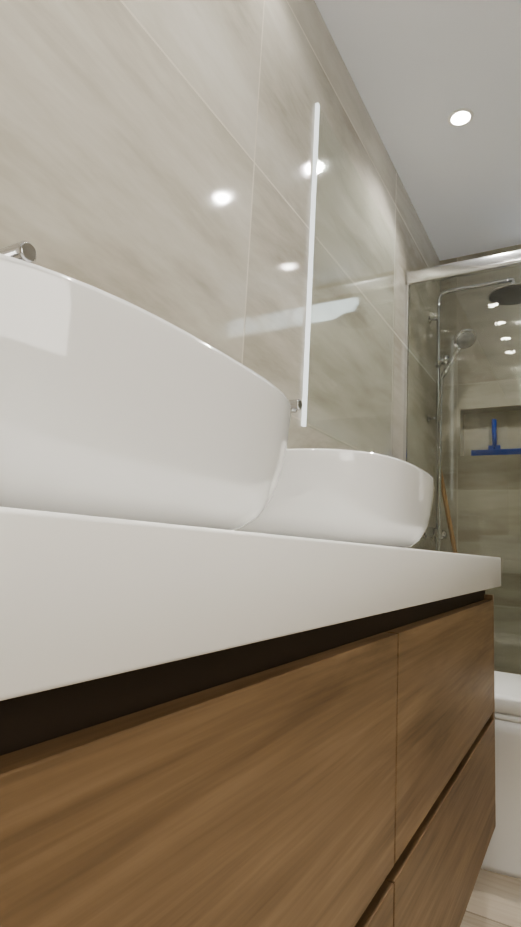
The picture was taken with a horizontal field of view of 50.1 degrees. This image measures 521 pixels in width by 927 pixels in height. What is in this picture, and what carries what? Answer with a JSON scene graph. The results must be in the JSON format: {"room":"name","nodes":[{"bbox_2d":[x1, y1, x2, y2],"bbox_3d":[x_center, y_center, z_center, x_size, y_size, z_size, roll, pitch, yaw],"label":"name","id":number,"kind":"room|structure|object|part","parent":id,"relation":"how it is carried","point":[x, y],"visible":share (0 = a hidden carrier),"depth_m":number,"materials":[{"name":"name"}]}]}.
{"room":"bathroom","nodes":[
{"label":"bathroom","id":0,"kind":"room"},
{"bbox_2d":[0,0,439,550],"bbox_3d":[-0.179,-0.289,1.236,0.120,2.575,5.010,-2,-10,30],"label":"wall","id":1,"kind":"structure","parent":0,"point":[156,157],"depth_m":1.32,"materials":[{"name":"tile"}]},
{"bbox_2d":[0,241,36,262],"bbox_3d":[-0.325,-0.197,0.665,0.192,0.124,0.220,-2,-10,30],"label":"faucet","id":2,"kind":"object","parent":1,"relation":"attached to","point":[24,250],"visible":0.04,"depth_m":0.60,"materials":[{"name":"silver metal"}]},
{"bbox_2d":[0,507,500,926],"bbox_3d":[-0.057,0.443,0.765,0.520,0.671,1.660,-2,-10,30],"label":"vanity","id":3,"kind":"object","parent":1,"relation":"attached to","point":[205,727],"visible":1,"depth_m":0.36,"materials":[{"name":"brown wood"}]},
{"bbox_2d":[0,253,291,529],"bbox_3d":[-0.189,-0.014,0.534,0.356,0.147,0.500,-2,-10,30],"label":"basin","id":4,"kind":"object","parent":3,"relation":"in","point":[112,406],"visible":0.94,"depth_m":0.38,"materials":[{"name":"white ceramic"}]},
{"bbox_2d":[235,448,433,547],"bbox_3d":[0.138,0.089,1.092,0.356,0.147,0.500,-2,-10,30],"label":"basin","id":5,"kind":"object","parent":3,"relation":"in","point":[353,496],"visible":0.71,"depth_m":0.88,"materials":[{"name":"white ceramic"}]},
{"bbox_3d":[0.337,0.658,0.961,0.018,0.237,0.790,-2,-10,30],"label":"drawer","id":6,"kind":"part","parent":3,"relation":"part of","materials":[{"name":"brown wood"}]},
{"bbox_3d":[0.351,0.396,1.000,0.018,0.257,0.790,-2,-10,30],"label":"drawer","id":7,"kind":"part","parent":3,"relation":"part of","materials":[{"name":"brown wood"}]},
{"bbox_2d":[289,399,301,412],"bbox_3d":[0.009,-0.091,1.236,0.192,0.124,0.220,-2,-10,30],"label":"faucet","id":8,"kind":"object","parent":1,"relation":"attached to","point":[296,405],"visible":0.04,"depth_m":1.17,"materials":[{"name":"silver metal"}]},
{"bbox_2d":[307,114,395,454],"bbox_3d":[0.369,-0.561,2.067,0.006,1.042,0.848,-2,-10,30],"label":"wall panel","id":9,"kind":"object","parent":1,"relation":"attached to","point":[351,304],"visible":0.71,"depth_m":2.00,"materials":[{"name":"beige tile"}]},
{"bbox_2d":[301,103,319,426],"bbox_3d":[0.154,-0.627,1.700,0.009,1.051,0.014,-2,-10,30],"label":"wall panel edge","id":10,"kind":"structure","parent":9,"relation":"attached to","point":[310,277],"depth_m":1.69,"materials":[{"name":"white"}]},
{"bbox_2d":[403,249,520,672],"bbox_3d":[1.374,0.133,2.074,1.700,2.163,0.064,-2,-10,30],"label":"screen","id":11,"kind":"object","parent":1,"relation":"attached to","point":[478,265],"visible":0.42,"depth_m":2.44,"materials":[{"name":"clear glass"}]},
{"bbox_2d":[422,278,520,550],"bbox_3d":[1.096,-0.100,2.762,0.540,1.718,0.356,-2,-10,30],"label":"shower column","id":12,"kind":"structure","parent":1,"relation":"attached to","point":[468,343],"depth_m":2.89,"materials":[{"name":"silver metal"}]},
{"bbox_2d":[314,0,520,260],"bbox_3d":[0.680,-1.636,0.981,1.940,0.100,5.010,-2,-10,30],"label":"ceiling","id":13,"kind":"structure","parent":0,"point":[420,71],"depth_m":2.15,"materials":[{"name":"white paint"}]},
{"bbox_2d":[448,108,473,126],"bbox_3d":[0.801,-1.384,2.231,0.098,0.006,0.098,-2,-10,30],"label":"recessed light","id":14,"kind":"object","parent":13,"relation":"in","point":[461,117],"visible":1,"depth_m":2.23,"materials":[{"name":"white"}]},
{"bbox_2d":[440,244,520,674],"bbox_3d":[1.797,0.059,2.807,1.700,2.575,0.250,-2,-10,30],"label":"wall","id":15,"kind":"structure","parent":0,"point":[483,376],"depth_m":3.06,"materials":[{"name":"tile"}]},
{"bbox_2d":[471,419,520,455],"bbox_3d":[1.298,-0.141,3.055,0.270,0.209,0.026,-2,-10,30],"label":"squeegee","id":16,"kind":"object","parent":15,"relation":"in","point":[489,451],"depth_m":3.05,"materials":[{"name":"blue plastic"}]},
{"bbox_2d":[460,868,520,926],"bbox_3d":[0.536,1.005,0.578,1.940,0.100,5.010,-2,-10,30],"label":"floor","id":17,"kind":"structure","parent":0,"point":[495,900],"depth_m":1.37,"materials":[{"name":"tile"}]},
{"bbox_2d":[441,469,457,552],"bbox_3d":[1.037,0.646,2.705,0.406,1.302,0.241,-2,-10,30],"label":"stick","id":18,"kind":"object","parent":17,"relation":"on","point":[447,510],"depth_m":2.89,"materials":[{"name":"brown plastic"}]},
{"bbox_2d":[481,671,520,877],"bbox_3d":[0.630,0.709,1.745,0.705,0.846,0.384,-2,-10,30],"label":"toilet bowl","id":19,"kind":"object","parent":17,"relation":"on","point":[503,855],"visible":0.04,"depth_m":1.51,"materials":[{"name":"white ceramic"}]}
]}

